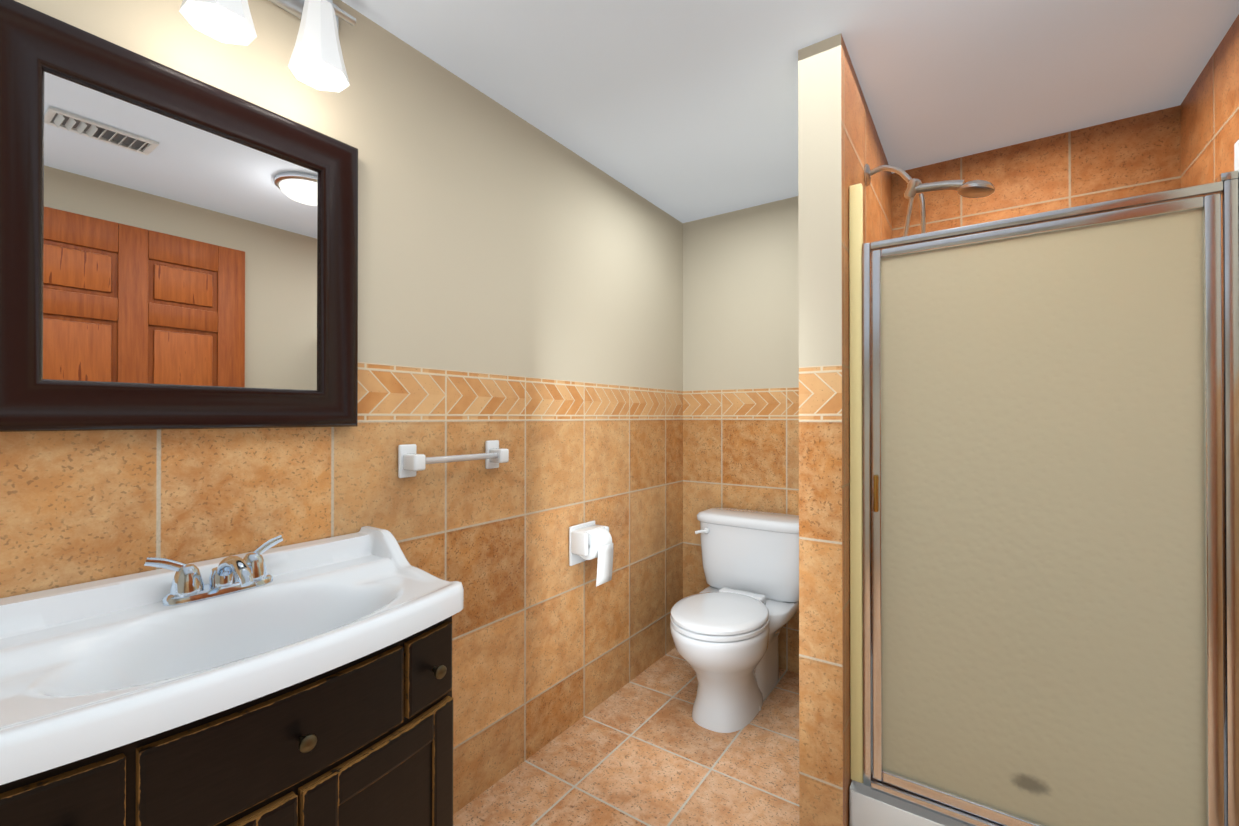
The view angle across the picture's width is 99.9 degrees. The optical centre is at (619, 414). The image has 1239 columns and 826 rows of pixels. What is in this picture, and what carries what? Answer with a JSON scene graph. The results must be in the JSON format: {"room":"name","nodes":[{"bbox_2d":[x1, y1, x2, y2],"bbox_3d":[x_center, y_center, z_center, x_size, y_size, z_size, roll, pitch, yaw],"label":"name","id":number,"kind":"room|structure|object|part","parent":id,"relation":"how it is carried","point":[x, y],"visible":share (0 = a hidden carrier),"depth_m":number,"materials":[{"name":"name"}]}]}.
{"room":"bathroom","nodes":[
{"label":"bathroom","id":0,"kind":"room"},
{"bbox_2d":[0,0,682,814],"bbox_3d":[-0.640,0.085,1.341,0.001,2.206,3.426,0,0,35],"label":"wall","id":1,"kind":"structure","parent":0,"point":[520,288],"depth_m":1.58,"materials":[{"name":"tile"}]},
{"bbox_2d":[0,0,357,431],"bbox_3d":[-0.825,-0.315,1.039,0.036,0.686,0.608,0,0,35],"label":"mirror","id":2,"kind":"object","parent":1,"relation":"attached to","point":[178,250],"visible":1,"depth_m":0.98,"materials":[{"name":"black wood"}]},
{"bbox_3d":[-0.836,-0.315,1.047,0.006,0.522,0.444,0,0,35],"label":"glass","id":3,"kind":"part","parent":2,"relation":"part of","materials":[{"name":"white"}]},
{"bbox_2d":[179,0,355,92],"bbox_3d":[-0.724,-0.858,1.066,0.176,0.261,0.410,0,0,35],"label":"light","id":4,"kind":"object","parent":1,"relation":"attached to","point":[316,61],"visible":1,"depth_m":1.08,"materials":[{"name":"white glass"}]},
{"bbox_3d":[-0.747,-0.804,0.972,0.107,0.152,0.107,0,0,35],"label":"lamp shade","id":5,"kind":"part","parent":4,"relation":"part of","materials":[{"name":"white glass"}]},
{"bbox_3d":[-0.644,-0.803,1.120,0.107,0.152,0.107,0,0,35],"label":"lamp shade","id":6,"kind":"part","parent":4,"relation":"part of","materials":[{"name":"white glass"}]},
{"bbox_2d":[398,440,508,477],"bbox_3d":[-0.470,0.127,1.526,0.066,0.090,0.352,0,0,35],"label":"towel rail","id":7,"kind":"object","parent":1,"relation":"attached to","point":[411,461],"visible":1,"depth_m":1.44,"materials":[{"name":"white ceramic"}]},
{"bbox_3d":[-0.459,0.127,1.519,0.019,0.019,0.276,0,0,35],"label":"rod","id":8,"kind":"part","parent":7,"relation":"part of","materials":[{"name":"white plastic"}]},
{"bbox_2d":[569,520,612,586],"bbox_3d":[-0.101,0.534,2.010,0.120,0.216,0.156,0,0,35],"label":"paper holder","id":9,"kind":"object","parent":1,"relation":"attached to","point":[589,540],"visible":1,"depth_m":1.97,"materials":[{"name":"white ceramic"}]},
{"bbox_2d":[453,648,798,825],"bbox_3d":[0.125,1.185,0.806,1.860,0.001,3.426,0,0,35],"label":"floor","id":10,"kind":"structure","parent":0,"point":[643,748],"depth_m":1.75,"materials":[{"name":"tile"}]},
{"bbox_2d":[0,526,463,825],"bbox_3d":[-0.654,0.718,0.918,0.447,0.936,0.710,0,0,35],"label":"bathroom vanity","id":11,"kind":"object","parent":10,"relation":"on","point":[308,683],"visible":1,"depth_m":0.84,"materials":[{"name":"brown wood"}]},
{"bbox_2d":[144,535,282,605],"bbox_3d":[-0.718,0.294,0.965,0.153,0.088,0.220,0,0,35],"label":"faucet","id":12,"kind":"object","parent":11,"relation":"on","point":[235,579],"depth_m":0.96,"materials":[{"name":"silver metal"}]},
{"bbox_2d":[670,508,798,732],"bbox_3d":[0.480,0.825,2.183,0.532,0.734,0.740,0,0,35],"label":"toilet","id":13,"kind":"object","parent":10,"relation":"on","point":[733,618],"visible":0.94,"depth_m":2.14,"materials":[{"name":"white ceramic"}]},
{"bbox_3d":[0.382,0.541,2.415,0.062,0.033,0.026,0,0,35],"label":"lever","id":14,"kind":"part","parent":13,"relation":"part of","materials":[{"name":"white ceramic"}]},
{"bbox_2d":[849,140,1238,825],"bbox_3d":[1.232,0.189,1.567,0.844,1.999,0.918,0,0,35],"label":"shower","id":15,"kind":"object","parent":10,"relation":"on","point":[1043,518],"visible":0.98,"depth_m":1.22,"materials":[{"name":"beige glass"}]},
{"bbox_3d":[0.693,0.213,1.407,0.012,0.100,0.014,0,0,35],"label":"door handle","id":16,"kind":"part","parent":15,"relation":"part of","materials":[{"name":"gold metal"}]},
{"bbox_2d":[341,0,1238,222],"bbox_3d":[0.125,-1.021,0.818,1.860,0.001,3.426,0,0,35],"label":"ceiling","id":17,"kind":"structure","parent":0,"point":[683,111],"depth_m":1.54,"materials":[{"name":"paint"}]},
{"bbox_2d":[798,34,891,825],"bbox_3d":[0.823,0.087,1.819,0.113,2.206,0.976,0,0,35],"label":"wall","id":18,"kind":"structure","parent":0,"point":[839,145],"depth_m":1.42,"materials":[{"name":"paint"}]},
{"bbox_2d":[683,107,1171,672],"bbox_3d":[1.086,0.089,2.230,1.828,2.206,0.002,0,0,35],"label":"wall","id":19,"kind":"structure","parent":0,"point":[740,360],"depth_m":2.48,"materials":[{"name":"paint"}]},
{"bbox_2d":[1172,15,1238,189],"bbox_3d":[1.595,0.085,1.327,0.024,2.206,0.905,0,0,35],"label":"wall","id":20,"kind":"structure","parent":0,"point":[1192,139],"depth_m":1.49,"materials":[{"name":"tile"}]}
]}

